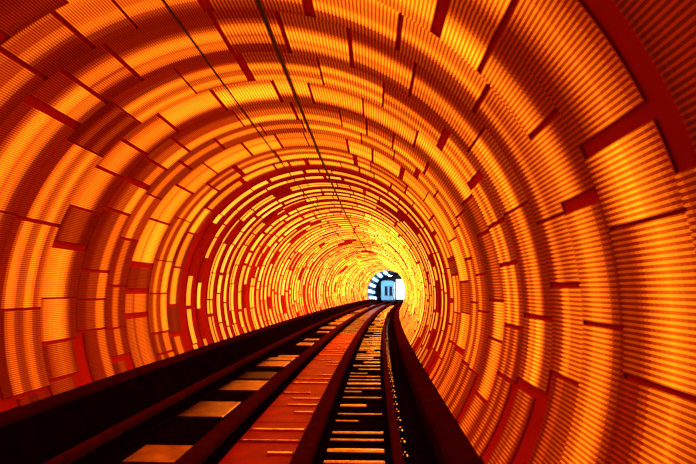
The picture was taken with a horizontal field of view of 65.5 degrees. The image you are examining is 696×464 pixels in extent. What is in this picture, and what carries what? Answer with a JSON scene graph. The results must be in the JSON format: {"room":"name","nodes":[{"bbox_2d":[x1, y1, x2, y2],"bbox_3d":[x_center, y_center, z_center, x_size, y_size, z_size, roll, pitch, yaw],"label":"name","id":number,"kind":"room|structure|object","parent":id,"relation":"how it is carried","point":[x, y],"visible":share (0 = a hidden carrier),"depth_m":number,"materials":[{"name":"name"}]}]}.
{"room":"underground passage","nodes":[
{"label":"underground passage","id":0,"kind":"room"},
{"bbox_2d":[0,97,372,411],"bbox_3d":[-0.463,4.297,39.155,5.447,4.490,81.707,0,-6,2],"label":"wall","id":1,"kind":"structure","parent":0,"point":[82,377],"depth_m":13.88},
{"bbox_2d":[0,298,378,427],"bbox_3d":[0.893,6.486,47.370,6.543,0.110,98.595,0,-6,2],"label":"trim","id":2,"kind":"structure","parent":1,"relation":"attached to","point":[19,413],"depth_m":8.29,"materials":[{"name":"black metal"}]},
{"bbox_2d":[0,298,383,463],"bbox_3d":[1.134,6.877,47.315,6.864,0.700,98.585,0,-6,2],"label":"ledge","id":3,"kind":"object","parent":1,"relation":"attached to","point":[39,438],"visible":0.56,"depth_m":7.96,"materials":[{"name":"black concrete"}]},
{"bbox_2d":[0,0,449,275],"bbox_3d":[2.248,1.656,39.286,8.945,1.143,81.601,0,-6,2],"label":"ceiling","id":4,"kind":"structure","parent":0,"point":[442,5],"depth_m":12.68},
{"bbox_2d":[0,51,524,457],"bbox_3d":[-1.058,0.219,6.658,6.108,4.720,0.938,0,-6,2],"label":"hoop","id":5,"kind":"object","parent":4,"relation":"attached to","point":[28,247],"visible":1,"depth_m":6.72,"materials":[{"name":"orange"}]},
{"bbox_2d":[162,0,374,266],"bbox_3d":[1.110,1.487,39.284,1.142,0.027,81.525,-1,-6,5],"label":"cable","id":6,"kind":"object","parent":4,"relation":"attached to","point":[163,1],"visible":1,"depth_m":7.22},
{"bbox_2d":[39,80,505,439],"bbox_3d":[-1.018,0.311,7.522,6.108,4.720,0.925,0,-6,2],"label":"hoop","id":7,"kind":"object","parent":4,"relation":"attached to","point":[62,272],"visible":1,"depth_m":7.57,"materials":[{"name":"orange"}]},
{"bbox_2d":[0,9,552,463],"bbox_3d":[-1.100,0.120,5.734,6.106,4.720,1.030,0,-6,2],"label":"hoop","id":8,"kind":"object","parent":4,"relation":"attached to","point":[29,137],"visible":0.99,"depth_m":5.81,"materials":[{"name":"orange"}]},
{"bbox_2d":[76,101,490,419],"bbox_3d":[-0.977,0.403,8.386,6.109,4.720,0.912,0,-6,2],"label":"hoop","id":9,"kind":"object","parent":4,"relation":"attached to","point":[100,249],"visible":1,"depth_m":8.45,"materials":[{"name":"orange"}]},
{"bbox_2d":[0,0,584,463],"bbox_3d":[-1.137,0.029,4.887,6.105,4.720,0.767,0,-6,2],"label":"hoop","id":10,"kind":"object","parent":4,"relation":"attached to","point":[47,45],"visible":0.98,"depth_m":4.96,"materials":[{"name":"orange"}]},
{"bbox_2d":[105,119,479,409],"bbox_3d":[-0.939,0.486,9.161,6.100,4.720,0.683,0,-6,3],"label":"hoop","id":11,"kind":"object","parent":4,"relation":"attached to","point":[121,260],"visible":0.98,"depth_m":9.23,"materials":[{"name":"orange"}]},
{"bbox_2d":[124,131,471,399],"bbox_3d":[-0.881,0.571,9.996,6.079,4.711,1.041,0,-6,2],"label":"hoop","id":12,"kind":"object","parent":4,"relation":"attached to","point":[138,336],"visible":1,"depth_m":10.05,"materials":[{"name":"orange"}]},
{"bbox_2d":[147,145,461,388],"bbox_3d":[-0.849,0.677,10.948,6.100,4.720,0.924,0,-6,3],"label":"hoop","id":13,"kind":"object","parent":4,"relation":"attached to","point":[157,313],"visible":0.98,"depth_m":11.00,"materials":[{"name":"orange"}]},
{"bbox_2d":[166,157,454,379],"bbox_3d":[-0.805,0.767,11.782,6.100,4.720,0.683,0,-6,3],"label":"hoop","id":14,"kind":"object","parent":4,"relation":"attached to","point":[173,317],"visible":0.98,"depth_m":11.85,"materials":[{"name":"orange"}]},
{"bbox_2d":[0,0,626,463],"bbox_3d":[-1.168,-0.047,4.172,6.104,4.720,0.752,0,-6,2],"label":"hoop","id":15,"kind":"object","parent":4,"relation":"attached to","point":[591,439],"visible":1,"depth_m":4.06,"materials":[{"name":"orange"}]},
{"bbox_2d":[185,169,447,372],"bbox_3d":[-0.756,0.865,12.705,6.100,4.720,0.341,0,-6,3],"label":"hoop","id":16,"kind":"object","parent":4,"relation":"attached to","point":[231,204],"visible":0.98,"depth_m":12.78,"materials":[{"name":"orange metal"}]},
{"bbox_2d":[196,175,443,368],"bbox_3d":[-0.718,0.939,13.400,6.100,4.720,0.281,0,-6,3],"label":"hoop","id":17,"kind":"object","parent":4,"relation":"attached to","point":[254,196],"visible":0.99,"depth_m":13.49,"materials":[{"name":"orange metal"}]},
{"bbox_2d":[255,0,388,270],"bbox_3d":[1.973,1.433,39.212,1.166,0.052,81.432,-1,-6,5],"label":"cable","id":18,"kind":"object","parent":4,"relation":"attached to","point":[258,2],"visible":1,"depth_m":7.29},
{"bbox_2d":[206,182,439,363],"bbox_3d":[-0.667,1.037,14.313,6.100,4.720,0.482,0,-6,3],"label":"hoop","id":19,"kind":"object","parent":4,"relation":"attached to","point":[257,205],"visible":0.98,"depth_m":14.37,"materials":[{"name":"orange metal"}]},
{"bbox_2d":[216,188,436,358],"bbox_3d":[-0.622,1.122,15.109,6.100,4.720,0.341,0,-6,3],"label":"hoop","id":20,"kind":"object","parent":4,"relation":"attached to","point":[262,210],"visible":0.99,"depth_m":15.18,"materials":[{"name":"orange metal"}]},
{"bbox_2d":[223,192,433,355],"bbox_3d":[-0.588,1.185,15.703,6.100,4.720,0.281,0,-6,3],"label":"hoop","id":21,"kind":"object","parent":4,"relation":"attached to","point":[320,193],"visible":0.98,"depth_m":15.79,"materials":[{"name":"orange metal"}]},
{"bbox_2d":[228,195,431,353],"bbox_3d":[-0.549,1.257,16.369,6.100,4.720,0.482,0,-6,3],"label":"hoop","id":22,"kind":"object","parent":4,"relation":"attached to","point":[237,260],"visible":0.99,"depth_m":16.45,"materials":[{"name":"gold metal"}]},
{"bbox_2d":[237,201,428,349],"bbox_3d":[-0.491,1.361,17.341,6.100,4.720,0.402,0,-6,3],"label":"hoop","id":23,"kind":"object","parent":4,"relation":"attached to","point":[268,228],"visible":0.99,"depth_m":17.41,"materials":[{"name":"gold metal"}]},
{"bbox_2d":[242,204,426,347],"bbox_3d":[-0.451,1.431,17.997,6.100,4.720,0.340,0,-6,3],"label":"hoop","id":24,"kind":"object","parent":4,"relation":"attached to","point":[330,205],"visible":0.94,"depth_m":18.09,"materials":[{"name":"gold metal"}]},
{"bbox_2d":[249,208,424,344],"bbox_3d":[-0.389,1.538,19.003,6.099,4.720,0.612,0,-6,4],"label":"hoop","id":25,"kind":"object","parent":4,"relation":"attached to","point":[252,281],"visible":0.97,"depth_m":19.02,"materials":[{"name":"gold metal"}]},
{"bbox_2d":[255,212,422,341],"bbox_3d":[-0.333,1.633,19.893,6.099,4.720,0.402,0,-6,4],"label":"hoop","id":26,"kind":"object","parent":4,"relation":"attached to","point":[320,215],"visible":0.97,"depth_m":19.96,"materials":[{"name":"gold metal"}]},
{"bbox_2d":[260,215,421,339],"bbox_3d":[-0.292,1.700,20.517,6.100,4.720,0.281,0,-6,4],"label":"hoop","id":27,"kind":"object","parent":4,"relation":"attached to","point":[294,230],"visible":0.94,"depth_m":20.61,"materials":[{"name":"gold metal"}]},
{"bbox_2d":[264,217,420,338],"bbox_3d":[-0.247,1.774,21.211,6.099,4.720,0.341,0,-6,4],"label":"hoop","id":28,"kind":"object","parent":4,"relation":"attached to","point":[305,227],"visible":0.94,"depth_m":21.28,"materials":[{"name":"gold metal"}]},
{"bbox_2d":[267,219,418,336],"bbox_3d":[-0.204,1.844,21.866,6.099,4.720,0.401,0,-6,4],"label":"hoop","id":29,"kind":"object","parent":4,"relation":"attached to","point":[315,225],"visible":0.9,"depth_m":21.96,"materials":[{"name":"gold metal"}]},
{"bbox_2d":[271,222,417,335],"bbox_3d":[-0.153,1.925,22.620,6.100,4.720,0.341,0,-6,4],"label":"hoop","id":30,"kind":"object","parent":4,"relation":"attached to","point":[306,233],"visible":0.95,"depth_m":22.71,"materials":[{"name":"gold metal"}]},
{"bbox_2d":[274,223,416,333],"bbox_3d":[-0.109,1.995,23.276,6.100,4.720,0.401,0,-6,4],"label":"hoop","id":31,"kind":"object","parent":4,"relation":"attached to","point":[309,234],"visible":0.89,"depth_m":23.35,"materials":[{"name":"gold metal"}]},
{"bbox_2d":[278,226,415,332],"bbox_3d":[-0.054,2.079,24.060,6.100,4.720,0.402,0,-6,4],"label":"hoop","id":32,"kind":"object","parent":4,"relation":"attached to","point":[313,235],"visible":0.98,"depth_m":24.13,"materials":[{"name":"gold metal"}]},
{"bbox_2d":[281,227,414,331],"bbox_3d":[0.001,2.163,24.849,6.100,4.720,0.612,0,-6,4],"label":"hoop","id":33,"kind":"object","parent":4,"relation":"attached to","point":[331,230],"visible":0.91,"depth_m":24.88,"materials":[{"name":"gold metal"}]},
{"bbox_2d":[285,230,413,329],"bbox_3d":[0.067,2.262,25.774,6.100,4.720,0.482,0,-6,4],"label":"hoop","id":34,"kind":"object","parent":4,"relation":"attached to","point":[315,240],"visible":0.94,"depth_m":25.85,"materials":[{"name":"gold metal"}]},
{"bbox_2d":[289,232,412,327],"bbox_3d":[0.135,2.362,26.717,6.100,4.720,0.341,0,-6,4],"label":"hoop","id":35,"kind":"object","parent":4,"relation":"attached to","point":[344,232],"visible":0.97,"depth_m":26.81,"materials":[{"name":"gold metal"}]},
{"bbox_2d":[291,233,411,327],"bbox_3d":[0.181,2.429,27.342,6.100,4.720,0.341,0,-6,4],"label":"hoop","id":36,"kind":"object","parent":4,"relation":"attached to","point":[348,233],"visible":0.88,"depth_m":27.47,"materials":[{"name":"gold metal"}]},
{"bbox_2d":[294,235,411,326],"bbox_3d":[0.237,2.510,28.097,6.100,4.720,0.402,0,-6,4],"label":"hoop","id":37,"kind":"object","parent":4,"relation":"attached to","point":[343,235],"visible":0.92,"depth_m":28.18,"materials":[{"name":"gold metal"}]},
{"bbox_2d":[296,236,410,324],"bbox_3d":[0.297,2.594,28.884,6.100,4.720,0.612,0,-6,4],"label":"hoop","id":38,"kind":"object","parent":4,"relation":"attached to","point":[319,248],"visible":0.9,"depth_m":28.93,"materials":[{"name":"gold metal"}]},
{"bbox_2d":[299,238,410,324],"bbox_3d":[0.361,2.683,29.712,6.099,4.720,0.281,0,-6,4],"label":"hoop","id":39,"kind":"object","parent":4,"relation":"attached to","point":[347,238],"visible":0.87,"depth_m":29.82,"materials":[{"name":"gold metal"}]},
{"bbox_2d":[301,239,409,323],"bbox_3d":[0.425,2.771,30.539,6.100,4.720,0.612,0,-6,4],"label":"hoop","id":40,"kind":"object","parent":4,"relation":"attached to","point":[323,250],"visible":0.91,"depth_m":30.57,"materials":[{"name":"gold metal"}]},
{"bbox_2d":[305,241,408,321],"bbox_3d":[0.531,2.914,31.872,6.100,4.720,0.402,0,-6,5],"label":"hoop","id":41,"kind":"object","parent":4,"relation":"attached to","point":[353,241],"visible":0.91,"depth_m":31.97,"materials":[{"name":"gold metal"}]},
{"bbox_2d":[308,243,408,320],"bbox_3d":[0.628,3.042,33.073,6.100,4.720,0.341,0,-6,5],"label":"hoop","id":42,"kind":"object","parent":4,"relation":"attached to","point":[352,243],"visible":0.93,"depth_m":33.18,"materials":[{"name":"gold metal"}]},
{"bbox_2d":[310,244,407,319],"bbox_3d":[0.698,3.132,33.915,6.100,4.720,0.480,-1,-6,5],"label":"hoop","id":43,"kind":"object","parent":4,"relation":"attached to","point":[353,244],"visible":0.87,"depth_m":34.02,"materials":[{"name":"gold metal"}]},
{"bbox_2d":[313,246,407,318],"bbox_3d":[0.804,3.267,35.182,6.100,4.720,0.402,-1,-6,5],"label":"hoop","id":44,"kind":"object","parent":4,"relation":"attached to","point":[353,246],"visible":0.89,"depth_m":35.30,"materials":[{"name":"gold metal"}]},
{"bbox_2d":[315,247,406,317],"bbox_3d":[0.878,3.360,36.054,6.099,4.720,0.478,-1,-6,5],"label":"hoop","id":45,"kind":"object","parent":4,"relation":"attached to","point":[353,247],"visible":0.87,"depth_m":36.17,"materials":[{"name":"gold metal"}]},
{"bbox_2d":[317,248,406,316],"bbox_3d":[0.938,3.435,36.749,6.100,4.720,0.340,-1,-6,5],"label":"hoop","id":46,"kind":"object","parent":4,"relation":"attached to","point":[354,248],"visible":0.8,"depth_m":36.89,"materials":[{"name":"gold metal"}]},
{"bbox_2d":[319,249,406,315],"bbox_3d":[1.008,3.520,37.550,6.100,4.720,0.402,-1,-6,5],"label":"hoop","id":47,"kind":"object","parent":4,"relation":"attached to","point":[354,249],"visible":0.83,"depth_m":37.70,"materials":[{"name":"gold metal"}]},
{"bbox_2d":[321,250,405,314],"bbox_3d":[1.123,3.658,38.837,6.100,4.720,0.482,-1,-6,5],"label":"hoop","id":48,"kind":"object","parent":4,"relation":"attached to","point":[357,250],"visible":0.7,"depth_m":38.95,"materials":[{"name":"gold metal"}]},
{"bbox_2d":[320,249,406,316],"bbox_3d":[1.063,3.587,38.174,6.100,4.720,0.281,-1,-6,5],"label":"hoop","id":49,"kind":"object","parent":4,"relation":"attached to","point":[361,249],"visible":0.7,"depth_m":38.33,"materials":[{"name":"gold metal"}]},
{"bbox_2d":[324,251,405,315],"bbox_3d":[1.246,3.802,40.190,6.100,4.720,0.572,-1,-6,5],"label":"hoop","id":50,"kind":"object","parent":4,"relation":"attached to","point":[361,251],"visible":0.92,"depth_m":40.25,"materials":[{"name":"gold metal"}]},
{"bbox_2d":[338,258,391,304],"bbox_3d":[2.156,4.795,49.478,6.100,4.720,0.693,-1,-6,6],"label":"hoop","id":51,"kind":"object","parent":4,"relation":"attached to","point":[370,258],"visible":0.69,"depth_m":49.55,"materials":[{"name":"gold metal"}]},
{"bbox_2d":[326,253,405,314],"bbox_3d":[1.390,3.969,41.744,6.100,4.720,0.888,-1,-6,5],"label":"hoop","id":52,"kind":"object","parent":4,"relation":"attached to","point":[338,264],"visible":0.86,"depth_m":41.87,"materials":[{"name":"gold metal"}]},
{"bbox_2d":[329,254,405,313],"bbox_3d":[1.542,4.140,43.354,6.100,4.720,0.691,-1,-6,5],"label":"hoop","id":53,"kind":"object","parent":4,"relation":"attached to","point":[361,254],"visible":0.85,"depth_m":43.40,"materials":[{"name":"gold metal"}]},
{"bbox_2d":[333,256,401,308],"bbox_3d":[1.763,4.382,45.614,6.100,4.720,0.482,-1,-6,6],"label":"hoop","id":54,"kind":"object","parent":4,"relation":"attached to","point":[362,256],"visible":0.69,"depth_m":45.80,"materials":[{"name":"gold metal"}]},
{"bbox_2d":[331,255,404,312],"bbox_3d":[1.683,4.296,44.807,6.100,4.720,0.572,-1,-6,6],"label":"hoop","id":55,"kind":"object","parent":4,"relation":"attached to","point":[364,255],"visible":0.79,"depth_m":44.94,"materials":[{"name":"gold metal"}]},
{"bbox_2d":[347,262,390,302],"bbox_3d":[2.927,5.549,56.532,6.100,4.720,0.888,-1,-6,6],"label":"hoop","id":56,"kind":"object","parent":4,"relation":"attached to","point":[373,262],"visible":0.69,"depth_m":56.63,"materials":[{"name":"gold metal"}]},
{"bbox_2d":[334,257,404,311],"bbox_3d":[1.849,4.475,46.482,6.100,4.720,0.692,-1,-6,6],"label":"hoop","id":57,"kind":"object","parent":4,"relation":"attached to","point":[362,257],"visible":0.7,"depth_m":46.64,"materials":[{"name":"gold metal"}]},
{"bbox_2d":[335,257,403,309],"bbox_3d":[1.947,4.578,47.449,6.100,4.720,0.692,-1,-6,6],"label":"hoop","id":58,"kind":"object","parent":4,"relation":"attached to","point":[366,257],"visible":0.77,"depth_m":47.52,"materials":[{"name":"gold metal"}]},
{"bbox_2d":[337,258,402,307],"bbox_3d":[2.051,4.687,48.463,6.100,4.720,0.482,-1,-6,6],"label":"hoop","id":59,"kind":"object","parent":4,"relation":"attached to","point":[364,258],"visible":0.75,"depth_m":48.62,"materials":[{"name":"gold metal"}]},
{"bbox_2d":[342,260,400,308],"bbox_3d":[2.467,5.107,52.401,6.106,4.720,0.879,-1,-6,6],"label":"hoop","id":60,"kind":"object","parent":4,"relation":"attached to","point":[369,260],"visible":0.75,"depth_m":52.48,"materials":[{"name":"gold metal"}]},
{"bbox_2d":[340,259,404,303],"bbox_3d":[2.326,4.967,51.089,6.100,4.720,0.888,-1,-6,6],"label":"hoop","id":61,"kind":"object","parent":4,"relation":"attached to","point":[370,259],"visible":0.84,"depth_m":51.07,"materials":[{"name":"gold metal"}]},
{"bbox_2d":[343,261,402,306],"bbox_3d":[2.577,5.214,53.402,6.100,4.720,0.572,-1,-6,6],"label":"hoop","id":62,"kind":"object","parent":4,"relation":"attached to","point":[368,261],"visible":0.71,"depth_m":53.53,"materials":[{"name":"gold metal"}]},
{"bbox_2d":[462,0,695,463],"bbox_3d":[-1.201,-0.133,3.369,6.104,4.720,0.931,0,-6,2],"label":"hoop","id":63,"kind":"object","parent":4,"relation":"attached to","point":[583,72],"visible":1,"depth_m":3.20,"materials":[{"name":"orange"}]},
{"bbox_2d":[611,0,695,250],"bbox_3d":[-1.245,-0.249,2.281,6.104,4.720,1.313,0,-6,2],"label":"hoop","id":64,"kind":"object","parent":4,"relation":"attached to","point":[666,28],"visible":1,"depth_m":2.54,"materials":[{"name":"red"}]},
{"bbox_2d":[107,302,438,463],"bbox_3d":[3.562,7.312,47.152,10.886,0.200,98.529,0,-6,2],"label":"floor","id":65,"kind":"structure","parent":0,"point":[419,448],"depth_m":9.00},
{"bbox_2d":[121,445,192,463],"bbox_3d":[-2.381,2.890,6.998,0.807,0.060,0.729,0,-6,2],"label":"floor plate","id":66,"kind":"object","parent":65,"relation":"on","point":[148,454],"visible":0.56,"depth_m":6.94,"materials":[{"name":"brown metal"}]},
{"bbox_2d":[176,401,240,419],"bbox_3d":[-2.453,3.172,9.634,0.816,0.060,1.213,0,-6,2],"label":"floor plate","id":67,"kind":"object","parent":65,"relation":"on","point":[202,410],"visible":0.88,"depth_m":9.43,"materials":[{"name":"brown metal"}]},
{"bbox_2d":[42,301,378,463],"bbox_3d":[0.759,6.583,42.821,5.455,0.330,89.562,0,-6,2],"label":"rail","id":68,"kind":"object","parent":65,"relation":"on","point":[104,447],"visible":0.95,"depth_m":8.71,"materials":[{"name":"brown metal"}]},
{"bbox_2d":[217,380,267,392],"bbox_3d":[-2.230,3.426,12.018,1.020,0.060,1.219,0,-6,2],"label":"floor plate","id":69,"kind":"object","parent":65,"relation":"on","point":[235,386],"visible":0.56,"depth_m":11.83,"materials":[{"name":"brown metal"}]},
{"bbox_2d":[236,372,276,380],"bbox_3d":[-2.253,3.578,13.435,0.819,0.060,1.057,0,-6,2],"label":"floor plate","id":70,"kind":"object","parent":65,"relation":"on","point":[260,376],"visible":0.81,"depth_m":13.19,"materials":[{"name":"brown metal"}]},
{"bbox_2d":[218,443,298,463],"bbox_3d":[-1.117,2.849,6.828,0.891,0.105,1.138,0,-6,2],"label":"cover plate","id":71,"kind":"object","parent":65,"relation":"on","point":[241,453],"visible":0.84,"depth_m":6.88,"materials":[{"name":"metal"}]},
{"bbox_2d":[237,422,308,442],"bbox_3d":[-1.063,2.972,7.980,0.892,0.105,1.140,0,-6,2],"label":"cover plate","id":72,"kind":"object","parent":65,"relation":"on","point":[259,432],"visible":0.78,"depth_m":7.88,"materials":[{"name":"metal"}]},
{"bbox_2d":[256,361,289,367],"bbox_3d":[-2.135,3.801,15.525,0.822,0.060,1.059,0,-6,2],"label":"floor plate","id":73,"kind":"object","parent":65,"relation":"on","point":[265,364],"visible":0.88,"depth_m":15.32,"materials":[{"name":"brown metal"}]},
{"bbox_2d":[265,357,294,361],"bbox_3d":[-2.070,3.918,16.619,0.814,0.060,0.659,0,-6,2],"label":"floor plate","id":74,"kind":"object","parent":65,"relation":"on","point":[290,359],"visible":0.81,"depth_m":16.42,"materials":[{"name":"brown metal"}]},
{"bbox_2d":[173,301,387,463],"bbox_3d":[2.140,6.584,42.692,5.555,0.300,89.402,0,-6,2],"label":"rail","id":75,"kind":"object","parent":65,"relation":"on","point":[212,448],"visible":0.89,"depth_m":8.71,"materials":[{"name":"brown metal"}]},
{"bbox_2d":[256,406,315,422],"bbox_3d":[-1.007,3.095,9.132,0.894,0.105,1.141,0,-6,2],"label":"cover plate","id":76,"kind":"object","parent":65,"relation":"on","point":[273,413],"visible":0.7,"depth_m":9.08,"materials":[{"name":"metal"}]},
{"bbox_2d":[270,394,322,406],"bbox_3d":[-0.949,3.219,10.284,0.896,0.105,1.142,0,-6,2],"label":"cover plate","id":77,"kind":"object","parent":65,"relation":"on","point":[283,400],"visible":0.7,"depth_m":10.23,"materials":[{"name":"metal"}]},
{"bbox_2d":[281,384,327,393],"bbox_3d":[-0.889,3.342,11.436,0.898,0.105,1.144,0,-6,2],"label":"cover plate","id":78,"kind":"object","parent":65,"relation":"on","point":[292,388],"visible":0.73,"depth_m":11.36,"materials":[{"name":"metal"}]},
{"bbox_2d":[295,342,313,346],"bbox_3d":[-1.683,4.406,21.187,0.630,0.060,1.059,0,-6,2],"label":"floor plate","id":79,"kind":"object","parent":65,"relation":"on","point":[301,344],"visible":0.88,"depth_m":20.92,"materials":[{"name":"brown metal"}]},
{"bbox_2d":[290,376,331,383],"bbox_3d":[-0.827,3.465,12.588,0.899,0.105,1.145,0,-6,2],"label":"cover plate","id":80,"kind":"object","parent":65,"relation":"on","point":[299,379],"visible":0.68,"depth_m":12.49,"materials":[{"name":"metal"}]},
{"bbox_2d":[298,369,335,375],"bbox_3d":[-0.764,3.588,13.740,0.901,0.105,1.146,0,-6,2],"label":"cover plate","id":81,"kind":"object","parent":65,"relation":"on","point":[306,372],"visible":0.73,"depth_m":13.70,"materials":[{"name":"metal"}]},
{"bbox_2d":[304,363,338,368],"bbox_3d":[-0.699,3.711,14.892,0.903,0.105,1.148,0,-6,2],"label":"cover plate","id":82,"kind":"object","parent":65,"relation":"on","point":[310,365],"visible":0.67,"depth_m":14.77,"materials":[{"name":"metal"}]},
{"bbox_2d":[310,358,341,362],"bbox_3d":[-0.632,3.834,16.043,0.905,0.105,1.149,0,-6,2],"label":"cover plate","id":83,"kind":"object","parent":65,"relation":"on","point":[315,360],"visible":0.69,"depth_m":16.03,"materials":[{"name":"metal"}]},
{"bbox_2d":[315,354,343,357],"bbox_3d":[-0.563,3.957,17.195,0.906,0.105,1.150,0,-6,2],"label":"cover plate","id":84,"kind":"object","parent":65,"relation":"on","point":[318,355],"visible":0.62,"depth_m":16.99,"materials":[{"name":"metal"}]},
{"bbox_2d":[319,350,345,353],"bbox_3d":[-0.492,4.080,18.346,0.908,0.105,1.152,0,-6,2],"label":"cover plate","id":85,"kind":"object","parent":65,"relation":"on","point":[322,351],"visible":0.68,"depth_m":18.07,"materials":[{"name":"metal"}]},
{"bbox_2d":[323,346,347,349],"bbox_3d":[-0.420,4.203,19.498,0.910,0.105,1.153,0,-6,2],"label":"cover plate","id":86,"kind":"object","parent":65,"relation":"on","point":[326,347],"visible":0.67,"depth_m":19.31,"materials":[{"name":"metal"}]},
{"bbox_2d":[327,343,349,345],"bbox_3d":[-0.346,4.326,20.649,0.912,0.105,1.154,0,-6,2],"label":"cover plate","id":87,"kind":"object","parent":65,"relation":"on","point":[329,344],"visible":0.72,"depth_m":20.72,"materials":[{"name":"metal"}]},
{"bbox_2d":[330,340,350,342],"bbox_3d":[-0.270,4.449,21.800,0.913,0.105,1.156,0,-6,2],"label":"cover plate","id":88,"kind":"object","parent":65,"relation":"on","point":[332,341],"visible":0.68,"depth_m":21.83,"materials":[{"name":"metal"}]},
{"bbox_2d":[289,302,395,463],"bbox_3d":[3.392,6.571,42.573,5.526,0.300,89.250,0,-6,2],"label":"rail","id":89,"kind":"object","parent":65,"relation":"on","point":[312,447],"visible":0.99,"depth_m":8.79,"materials":[{"name":"brown metal"}]},
{"bbox_2d":[336,420,358,422],"bbox_3d":[-0.013,3.099,8.856,0.372,0.040,0.050,0,-6,3],"label":"bar","id":90,"kind":"object","parent":65,"relation":"on","point":[337,421],"visible":1,"depth_m":8.84,"materials":[{"name":"metal"}]},
{"bbox_2d":[340,404,365,407],"bbox_3d":[0.100,3.228,10.063,0.480,0.040,0.166,0,-6,2],"label":"bar","id":91,"kind":"object","parent":65,"relation":"on","point":[341,405],"visible":1,"depth_m":10.00,"materials":[{"name":"metal"}]},
{"bbox_2d":[324,460,384,463],"bbox_3d":[0.080,2.873,6.744,0.761,0.040,0.107,0,-6,2],"label":"bar","id":92,"kind":"object","parent":65,"relation":"on","point":[325,461],"visible":1,"depth_m":6.71,"materials":[{"name":"metal"}]},
{"bbox_2d":[327,448,383,454],"bbox_3d":[0.103,2.926,7.240,0.762,0.040,0.167,0,-6,2],"label":"bar","id":93,"kind":"object","parent":65,"relation":"on","point":[329,450],"visible":1,"depth_m":7.18,"materials":[{"name":"metal"}]},
{"bbox_2d":[330,438,383,442],"bbox_3d":[0.127,2.979,7.736,0.760,0.040,0.070,0,-6,3],"label":"bar","id":94,"kind":"object","parent":65,"relation":"on","point":[331,439],"visible":1,"depth_m":7.71,"materials":[{"name":"metal"}]},
{"bbox_2d":[332,431,382,435],"bbox_3d":[0.146,3.021,8.132,0.760,0.040,0.100,0,-6,3],"label":"bar","id":95,"kind":"object","parent":65,"relation":"on","point":[333,432],"visible":1,"depth_m":8.09,"materials":[{"name":"metal"}]},
{"bbox_2d":[338,413,381,415],"bbox_3d":[0.205,3.151,9.342,0.760,0.040,0.050,0,-6,3],"label":"bar","id":96,"kind":"object","parent":65,"relation":"on","point":[339,414],"visible":1,"depth_m":9.32,"materials":[{"name":"metal"}]},
{"bbox_2d":[343,397,380,399],"bbox_3d":[0.278,3.303,10.770,0.760,0.040,0.050,0,-6,3],"label":"bar","id":97,"kind":"object","parent":65,"relation":"on","point":[343,397],"visible":1,"depth_m":10.75,"materials":[{"name":"metal"}]},
{"bbox_2d":[346,388,380,389],"bbox_3d":[0.331,3.411,11.781,0.760,0.040,0.050,0,-6,3],"label":"bar","id":98,"kind":"object","parent":65,"relation":"on","point":[346,388],"visible":1,"depth_m":11.76,"materials":[{"name":"metal"}]},
{"bbox_2d":[347,383,380,384],"bbox_3d":[0.364,3.477,12.396,0.760,0.040,0.160,0,-6,3],"label":"bar","id":99,"kind":"object","parent":65,"relation":"on","point":[347,383],"visible":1,"depth_m":12.34,"materials":[{"name":"metal"}]},
{"bbox_2d":[348,379,379,380],"bbox_3d":[0.391,3.530,12.892,0.760,0.040,0.050,0,-6,3],"label":"bar","id":100,"kind":"object","parent":65,"relation":"on","point":[348,379],"visible":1,"depth_m":12.88,"materials":[{"name":"metal"}]},
{"bbox_2d":[350,376,379,377],"bbox_3d":[0.418,3.583,13.387,0.760,0.040,0.050,0,-6,3],"label":"bar","id":101,"kind":"object","parent":65,"relation":"on","point":[350,376],"visible":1,"depth_m":13.37,"materials":[{"name":"metal"}]},
{"bbox_2d":[353,365,379,366],"bbox_3d":[0.527,3.788,15.311,0.760,0.040,0.100,0,-6,3],"label":"bar","id":102,"kind":"object","parent":65,"relation":"on","point":[353,365],"visible":1,"depth_m":15.27,"materials":[{"name":"metal"}]},
{"bbox_2d":[355,359,379,360],"bbox_3d":[0.606,3.930,16.639,0.760,0.040,0.050,0,-6,3],"label":"bar","id":103,"kind":"object","parent":65,"relation":"on","point":[355,359],"visible":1,"depth_m":16.62,"materials":[{"name":"metal"}]},
{"bbox_2d":[381,281,394,300],"bbox_3d":[6.692,9.784,89.908,2.460,3.350,3.737,0,-6,2],"label":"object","id":104,"kind":"object","parent":65,"relation":"on","point":[387,287],"visible":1,"depth_m":88.19,"materials":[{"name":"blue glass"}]},
{"bbox_2d":[381,302,408,463],"bbox_3d":[4.475,6.560,42.468,5.419,0.300,89.113,0,-6,2],"label":"rail","id":105,"kind":"object","parent":65,"relation":"on","point":[395,453],"visible":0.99,"depth_m":8.83,"materials":[{"name":"brown metal"}]},
{"bbox_2d":[367,270,397,297],"bbox_3d":[7.198,8.994,87.660,8.568,5.456,17.662,0,-6,2],"label":"wall","id":106,"kind":"structure","parent":0,"point":[376,289],"depth_m":89.38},
{"bbox_2d":[368,271,386,298],"bbox_3d":[4.423,7.945,80.980,2.847,4.244,1.592,0,-6,2],"label":"hoop","id":107,"kind":"object","parent":106,"relation":"attached to","point":[384,272],"visible":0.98,"depth_m":80.49,"materials":[{"name":"grey"}]},
{"bbox_2d":[395,279,404,299],"bbox_3d":[9.243,10.052,92.838,2.156,4.060,0.449,0,-6,2],"label":"panel","id":108,"kind":"object","parent":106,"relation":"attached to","point":[400,289],"visible":0.52,"depth_m":92.84,"materials":[{"name":"grey"}]},
{"bbox_2d":[380,275,403,301],"bbox_3d":[8.534,9.994,96.060,5.777,4.860,0.952,0,-6,2],"label":"wall","id":109,"kind":"structure","parent":0,"point":[393,277],"depth_m":96.18,"materials":[{"name":"grey concrete"}]},
{"bbox_2d":[393,0,695,463],"bbox_3d":[4.411,4.247,38.691,2.253,4.490,81.224,-1,-6,5],"label":"wall","id":110,"kind":"structure","parent":0,"point":[659,104],"depth_m":3.69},
{"bbox_2d":[394,303,484,463],"bbox_3d":[5.934,7.024,46.807,6.714,0.300,97.940,0,-6,2],"label":"ledge","id":111,"kind":"object","parent":110,"relation":"attached to","point":[450,445],"visible":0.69,"depth_m":8.26,"materials":[{"name":"concrete"}]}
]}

